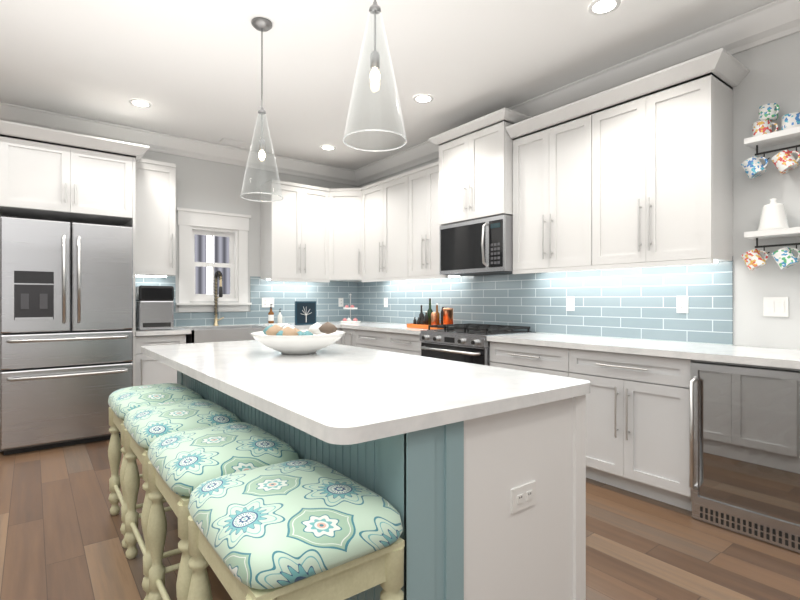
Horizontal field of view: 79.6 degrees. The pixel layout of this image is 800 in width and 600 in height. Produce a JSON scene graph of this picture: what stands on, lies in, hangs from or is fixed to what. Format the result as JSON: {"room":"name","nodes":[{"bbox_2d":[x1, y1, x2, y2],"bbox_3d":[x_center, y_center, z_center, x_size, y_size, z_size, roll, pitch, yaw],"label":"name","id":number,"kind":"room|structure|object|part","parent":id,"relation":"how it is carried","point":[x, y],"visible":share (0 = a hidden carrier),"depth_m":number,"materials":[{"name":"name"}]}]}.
{"room":"kitchen","nodes":[
{"label":"kitchen","id":0,"kind":"room"},
{"bbox_2d":[71,150,357,326],"bbox_3d":[-3.533,-0.250,4.316,7.650,2.900,0.150,0,0,-37],"label":"wall","id":1,"kind":"structure","parent":0,"point":[202,184],"depth_m":5.41,"materials":[{"name":"grey paint"}]},
{"bbox_2d":[0,120,135,225],"bbox_3d":[-2.944,-1.050,4.256,0.919,0.640,0.656,0,0,-37],"label":"upper cabinet","id":2,"kind":"object","parent":1,"relation":"attached to","point":[45,174],"depth_m":3.99,"materials":[{"name":"paint"}]},
{"bbox_3d":[-2.881,-1.320,4.247,1.060,0.100,0.747,0,0,-38],"label":"fridge cabinet crown","id":3,"kind":"part","parent":2,"relation":"part of","materials":[{"name":"white paint"}]},
{"bbox_2d":[128,156,175,279],"bbox_3d":[-2.496,-0.800,4.801,0.395,1.110,0.336,0,0,-37],"label":"upper cabinet","id":4,"kind":"object","parent":1,"relation":"attached to","point":[154,226],"depth_m":4.68,"materials":[{"name":"paint"}]},
{"bbox_2d":[176,207,251,311],"bbox_3d":[-2.085,-0.425,5.370,0.800,1.110,0.180,0,0,-37],"label":"window","id":5,"kind":"structure","parent":1,"relation":"in","point":[207,223],"depth_m":5.35,"materials":[{"name":"paint"}]},
{"bbox_2d":[124,272,358,328],"bbox_3d":[-1.663,0.004,5.647,2.757,0.559,0.009,0,0,-38],"label":"backsplash","id":6,"kind":"structure","parent":1,"relation":"attached to","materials":[{"name":"tile"}]},
{"bbox_2d":[260,179,327,279],"bbox_3d":[-1.224,-0.800,5.753,0.784,1.110,0.375,0,0,-37],"label":"upper cabinet","id":7,"kind":"object","parent":1,"relation":"attached to","point":[294,228],"depth_m":5.59,"materials":[{"name":"paint"}]},
{"bbox_2d":[0,0,774,169],"bbox_3d":[-0.793,-1.750,0.746,7.650,0.100,9.150,0,0,-37],"label":"ceiling","id":8,"kind":"structure","parent":0,"point":[190,69],"depth_m":3.39,"materials":[{"name":"paint"}]},
{"bbox_2d":[129,99,151,107],"bbox_3d":[-2.240,-1.694,4.143,0.174,0.006,0.174,0,0,44],"label":"recessed light","id":9,"kind":"object","parent":8,"relation":"in","point":[138,103],"depth_m":4.14,"materials":[{"name":"paint"}]},
{"bbox_2d":[219,138,252,147],"bbox_3d":[-1.765,-1.691,5.175,0.320,0.012,0.140,0,0,-37],"label":"ceiling vent","id":10,"kind":"object","parent":8,"relation":"in","point":[235,142],"visible":0.98,"depth_m":5.15,"materials":[{"name":"metal"}]},
{"bbox_2d":[240,17,282,201],"bbox_3d":[-0.846,-1.162,2.943,0.256,1.070,0.256,0,0,-37],"label":"pendant light","id":11,"kind":"object","parent":8,"relation":"hanging from","point":[261,24],"visible":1,"depth_m":2.94,"materials":[{"name":"clear glass"}]},
{"bbox_2d":[320,145,335,150],"bbox_3d":[-0.801,-1.694,5.347,0.174,0.006,0.174,0,0,44],"label":"recessed light","id":12,"kind":"object","parent":8,"relation":"in","point":[325,147],"depth_m":5.33,"materials":[{"name":"paint"}]},
{"bbox_2d":[343,0,406,151],"bbox_3d":[-0.099,-1.162,1.903,0.256,1.070,0.256,0,0,-37],"label":"pendant light","id":13,"kind":"object","parent":8,"relation":"hanging from","point":[375,9],"visible":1,"depth_m":1.89,"materials":[{"name":"clear glass"}]},
{"bbox_2d":[0,0,799,185],"bbox_3d":[-0.806,-1.619,0.646,7.487,0.155,8.987,0,0,-37],"label":"crown molding","id":14,"kind":"structure","parent":8,"relation":"attached to","point":[768,22],"depth_m":4.18,"materials":[{"name":"paint"}]},
{"bbox_2d":[413,94,433,103],"bbox_3d":[0.198,-1.694,4.046,0.174,0.006,0.174,0,0,8],"label":"recessed light","id":15,"kind":"object","parent":8,"relation":"in","point":[422,98],"depth_m":4.04,"materials":[{"name":"paint"}]},
{"bbox_2d":[588,0,620,15],"bbox_3d":[1.178,-1.694,2.769,0.174,0.006,0.174,0,0,44],"label":"recessed light","id":16,"kind":"object","parent":8,"relation":"in","point":[599,7],"depth_m":2.77,"materials":[{"name":"paint"}]},
{"bbox_2d":[0,438,799,599],"bbox_3d":[-0.793,1.250,0.746,7.650,0.100,9.150,0,0,-37],"label":"floor","id":17,"kind":"structure","parent":0,"point":[61,536],"depth_m":2.33,"materials":[{"name":"brown wood"}]},
{"bbox_2d":[0,215,132,454],"bbox_3d":[-2.878,0.278,4.170,0.894,1.845,0.800,0,0,-37],"label":"fridge","id":18,"kind":"object","parent":17,"relation":"on","point":[66,328],"visible":0.96,"depth_m":3.86,"materials":[{"name":"grey metal"}]},
{"bbox_2d":[108,383,202,548],"bbox_3d":[-1.329,0.838,2.611,0.414,0.725,0.544,0,0,-37],"label":"stool","id":19,"kind":"object","parent":17,"relation":"on","point":[122,402],"visible":0.44,"depth_m":2.52,"materials":[{"name":"fabric"}]},
{"bbox_2d":[132,332,195,385],"bbox_3d":[-2.375,0.763,4.717,0.493,0.876,0.616,0,0,-37],"label":"base cabinet","id":20,"kind":"object","parent":17,"relation":"on","point":[147,370],"depth_m":4.41,"materials":[{"name":"paint"}]},
{"bbox_2d":[132,328,191,335],"bbox_3d":[-2.374,0.303,4.696,0.469,0.038,0.652,0,0,-37],"label":"countertop","id":21,"kind":"structure","parent":20,"relation":"on","point":[175,331],"depth_m":4.48,"materials":[{"name":"white stone"}]},
{"bbox_2d":[135,286,173,329],"bbox_3d":[-2.420,0.073,4.698,0.304,0.416,0.410,0,0,-37],"label":"ice maker","id":22,"kind":"object","parent":21,"relation":"in","point":[154,307],"visible":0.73,"depth_m":4.53,"materials":[{"name":"silver metal"}]},
{"bbox_2d":[123,399,240,599],"bbox_3d":[-0.982,0.838,2.158,0.414,0.725,0.544,0,0,-37],"label":"stool","id":23,"kind":"object","parent":17,"relation":"on","point":[145,426],"visible":0.54,"depth_m":2.05,"materials":[{"name":"paint"}]},
{"bbox_2d":[147,422,298,599],"bbox_3d":[-0.635,0.838,1.706,0.414,0.725,0.544,0,0,-37],"label":"stool","id":24,"kind":"object","parent":17,"relation":"on","point":[183,465],"visible":0.46,"depth_m":1.59,"materials":[{"name":"fabric"}]},
{"bbox_2d":[248,328,307,339],"bbox_3d":[-1.323,0.763,5.525,0.632,0.876,0.616,0,0,-37],"label":"base cabinet","id":25,"kind":"object","parent":17,"relation":"on","point":[250,330],"depth_m":4.94,"materials":[{"name":"paint"}]},
{"bbox_2d":[213,270,224,325],"bbox_3d":[-1.959,-0.019,5.255,0.116,0.608,0.220,0,0,-38],"label":"faucet","id":26,"kind":"object","parent":25,"relation":"on","point":[218,317],"depth_m":5.29,"materials":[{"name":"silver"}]},
{"bbox_2d":[187,459,404,599],"bbox_3d":[-0.288,0.838,1.254,0.414,0.725,0.544,0,0,-37],"label":"stool","id":27,"kind":"object","parent":17,"relation":"on","point":[302,529],"visible":1,"depth_m":1.11,"materials":[{"name":"fabric"}]},
{"bbox_2d":[334,328,359,346],"bbox_3d":[-0.639,0.763,5.816,0.928,0.876,0.986,0,0,-37],"label":"base cabinet","id":28,"kind":"object","parent":17,"relation":"on","point":[351,337],"depth_m":5.48,"materials":[{"name":"paint"}]},
{"bbox_2d":[248,320,375,327],"bbox_3d":[-0.959,0.303,5.782,1.477,0.038,0.652,0,0,-37],"label":"countertop","id":29,"kind":"structure","parent":28,"relation":"on","point":[337,323],"depth_m":5.58,"materials":[{"name":"white stone"}]},
{"bbox_2d":[265,304,287,324],"bbox_3d":[-1.456,0.165,5.651,0.230,0.238,0.140,0,0,-37],"label":"soap bottles","id":30,"kind":"object","parent":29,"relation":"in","point":[270,317],"visible":0.98,"depth_m":5.59,"materials":[{"name":"white ceramic"}]},
{"bbox_2d":[295,301,315,324],"bbox_3d":[-1.085,0.149,5.520,0.260,0.269,0.031,0,0,-37],"label":"frame","id":31,"kind":"object","parent":29,"relation":"on","point":[305,312],"visible":0.98,"depth_m":5.51,"materials":[{"name":"blue"}]},
{"bbox_2d":[340,293,360,322],"bbox_3d":[-0.627,0.100,6.074,0.270,0.369,0.270,0,0,-37],"label":"tiered tray","id":32,"kind":"object","parent":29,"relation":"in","point":[349,320],"visible":1,"depth_m":6.02,"materials":[{"name":"white ceramic"}]},
{"bbox_2d":[360,332,379,349],"bbox_3d":[-0.073,0.763,5.333,0.617,0.876,0.710,0,0,-37],"label":"base cabinet","id":33,"kind":"object","parent":17,"relation":"on","point":[370,340],"depth_m":5.14,"materials":[{"name":"paint"}]},
{"bbox_2d":[177,372,585,599],"bbox_3d":[-0.384,0.763,2.390,0.820,0.876,2.385,0,0,-37],"label":"kitchen island","id":34,"kind":"object","parent":17,"relation":"on","point":[473,475],"depth_m":1.42,"materials":[{"name":"paint"}]},
{"bbox_2d":[141,340,589,447],"bbox_3d":[-0.462,0.304,2.327,1.040,0.038,2.424,0,0,-37],"label":"island countertop","id":35,"kind":"structure","parent":34,"relation":"on","point":[341,396],"depth_m":1.60,"materials":[{"name":"white stone"}]},
{"bbox_2d":[250,322,345,354],"bbox_3d":[-0.544,0.199,2.582,0.500,0.170,0.500,0,0,-37],"label":"shell bowl","id":36,"kind":"object","parent":35,"relation":"on","point":[288,339],"visible":1,"depth_m":2.46,"materials":[{"name":"white ceramic"}]},
{"bbox_2d":[380,332,421,355],"bbox_3d":[0.268,0.763,4.890,0.617,0.876,0.648,0,0,-37],"label":"base cabinet","id":37,"kind":"object","parent":17,"relation":"on","point":[396,342],"depth_m":4.72,"materials":[{"name":"paint"}]},
{"bbox_2d":[340,324,431,335],"bbox_3d":[0.009,0.303,5.198,0.652,0.038,1.452,0,0,-37],"label":"countertop","id":38,"kind":"structure","parent":37,"relation":"on","point":[407,331],"depth_m":5.04,"materials":[{"name":"white stone"}]},
{"bbox_2d":[407,298,452,328],"bbox_3d":[0.344,0.134,4.874,0.320,0.301,0.485,0,0,-37],"label":"tray","id":39,"kind":"object","parent":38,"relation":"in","point":[430,317],"visible":0.88,"depth_m":4.87,"materials":[{"name":"orange"}]},
{"bbox_2d":[420,323,535,365],"bbox_3d":[0.662,0.716,4.277,0.707,0.968,0.798,0,0,-37],"label":"range","id":40,"kind":"object","parent":17,"relation":"on","point":[468,343],"visible":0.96,"depth_m":4.07,"materials":[{"name":"silver metal"}]},
{"bbox_2d":[488,340,555,374],"bbox_3d":[1.189,0.763,3.689,0.617,0.876,0.768,0,0,-37],"label":"base cabinet","id":41,"kind":"object","parent":17,"relation":"on","point":[523,357],"depth_m":3.54,"materials":[{"name":"paint"}]},
{"bbox_2d":[556,348,735,510],"bbox_3d":[1.599,0.763,3.155,0.617,0.876,0.819,0,0,-37],"label":"base cabinet","id":42,"kind":"object","parent":17,"relation":"on","point":[637,407],"depth_m":2.89,"materials":[{"name":"paint"}]},
{"bbox_2d":[487,332,799,367],"bbox_3d":[1.972,0.303,2.640,0.652,0.038,3.387,0,0,-37],"label":"countertop","id":43,"kind":"structure","parent":42,"relation":"on","point":[678,349],"depth_m":2.88,"materials":[{"name":"white stone"}]},
{"bbox_2d":[689,362,799,552],"bbox_3d":[1.992,0.771,2.555,0.669,0.857,0.602,0,0,-37],"label":"beverage cooler","id":44,"kind":"object","parent":17,"relation":"on","point":[744,450],"visible":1,"depth_m":2.43,"materials":[{"name":"grey metal"}]},
{"bbox_2d":[358,31,799,349],"bbox_3d":[2.228,-0.250,2.970,0.150,2.900,9.000,0,0,-37],"label":"wall","id":45,"kind":"structure","parent":0,"point":[773,74],"depth_m":2.89,"materials":[{"name":"grey paint"}]},
{"bbox_2d":[320,188,375,283],"bbox_3d":[-0.634,-0.800,6.015,0.678,1.110,0.676,0,0,-37],"label":"upper cabinet","id":46,"kind":"object","parent":45,"relation":"attached to","point":[343,203],"depth_m":5.83,"materials":[{"name":"paint"}]},
{"bbox_2d":[360,180,383,279],"bbox_3d":[-0.203,-0.800,5.701,0.376,1.110,0.553,0,0,-37],"label":"upper cabinet","id":47,"kind":"object","parent":45,"relation":"attached to","point":[372,195],"depth_m":5.63,"materials":[{"name":"paint"}]},
{"bbox_2d":[384,173,403,279],"bbox_3d":[0.082,-0.800,5.361,0.338,1.110,0.573,0,0,-37],"label":"upper cabinet","id":48,"kind":"object","parent":45,"relation":"attached to","point":[393,186],"depth_m":5.29,"materials":[{"name":"paint"}]},
{"bbox_2d":[404,162,455,279],"bbox_3d":[0.379,-0.800,4.974,0.338,1.110,0.650,0,0,-37],"label":"upper cabinet","id":49,"kind":"object","parent":45,"relation":"attached to","point":[421,234],"depth_m":4.92,"materials":[{"name":"paint"}]},
{"bbox_2d":[436,108,527,227],"bbox_3d":[0.781,-1.123,4.368,0.438,0.826,0.794,0,0,-37],"label":"upper cabinet","id":50,"kind":"object","parent":45,"relation":"attached to","point":[474,165],"depth_m":4.17,"materials":[{"name":"paint"}]},
{"bbox_2d":[440,214,512,275],"bbox_3d":[0.753,-0.469,4.346,0.482,0.463,0.788,0,0,-37],"label":"microwave","id":51,"kind":"object","parent":50,"relation":"attached to","point":[480,247],"visible":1,"depth_m":4.17,"materials":[{"name":"grey metal"}]},
{"bbox_3d":[1.208,-1.427,3.756,0.504,0.215,2.420,0,0,-38],"label":"cabinet crown","id":52,"kind":"part","parent":50,"relation":"part of","materials":[{"name":"white paint"}]},
{"bbox_2d":[357,256,732,345],"bbox_3d":[0.759,0.004,4.747,0.009,0.559,4.368,0,0,-38],"label":"backsplash","id":53,"kind":"structure","parent":45,"relation":"attached to","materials":[{"name":"tile"}]},
{"bbox_2d":[512,104,607,271],"bbox_3d":[1.300,-0.831,3.774,0.338,1.170,0.770,0,0,-37],"label":"upper cabinet","id":54,"kind":"object","parent":45,"relation":"attached to","point":[545,149],"depth_m":3.70,"materials":[{"name":"paint"}]},
{"bbox_2d":[580,56,735,267],"bbox_3d":[1.709,-0.831,3.240,0.338,1.170,0.819,0,0,-37],"label":"upper cabinet","id":55,"kind":"object","parent":45,"relation":"attached to","point":[616,202],"depth_m":3.05,"materials":[{"name":"paint"}]},
{"bbox_2d":[741,103,799,178],"bbox_3d":[2.313,-0.928,2.592,0.167,0.408,0.798,0,0,-37],"label":"shelf","id":56,"kind":"object","parent":45,"relation":"attached to","point":[763,136],"depth_m":2.76,"materials":[{"name":"ceramic"}]},
{"bbox_2d":[741,198,799,270],"bbox_3d":[2.313,-0.380,2.592,0.167,0.411,0.798,0,0,-37],"label":"shelf","id":57,"kind":"object","parent":45,"relation":"attached to","point":[773,222],"depth_m":2.74,"materials":[{"name":"paint"}]},
{"label":"outside","id":58,"kind":"structure","parent":0,"visible":0},
{"bbox_2d":[194,235,229,293],"bbox_3d":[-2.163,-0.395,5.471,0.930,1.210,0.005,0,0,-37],"label":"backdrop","id":59,"kind":"structure","parent":58,"point":[202,253],"depth_m":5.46,"materials":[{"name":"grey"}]}
]}

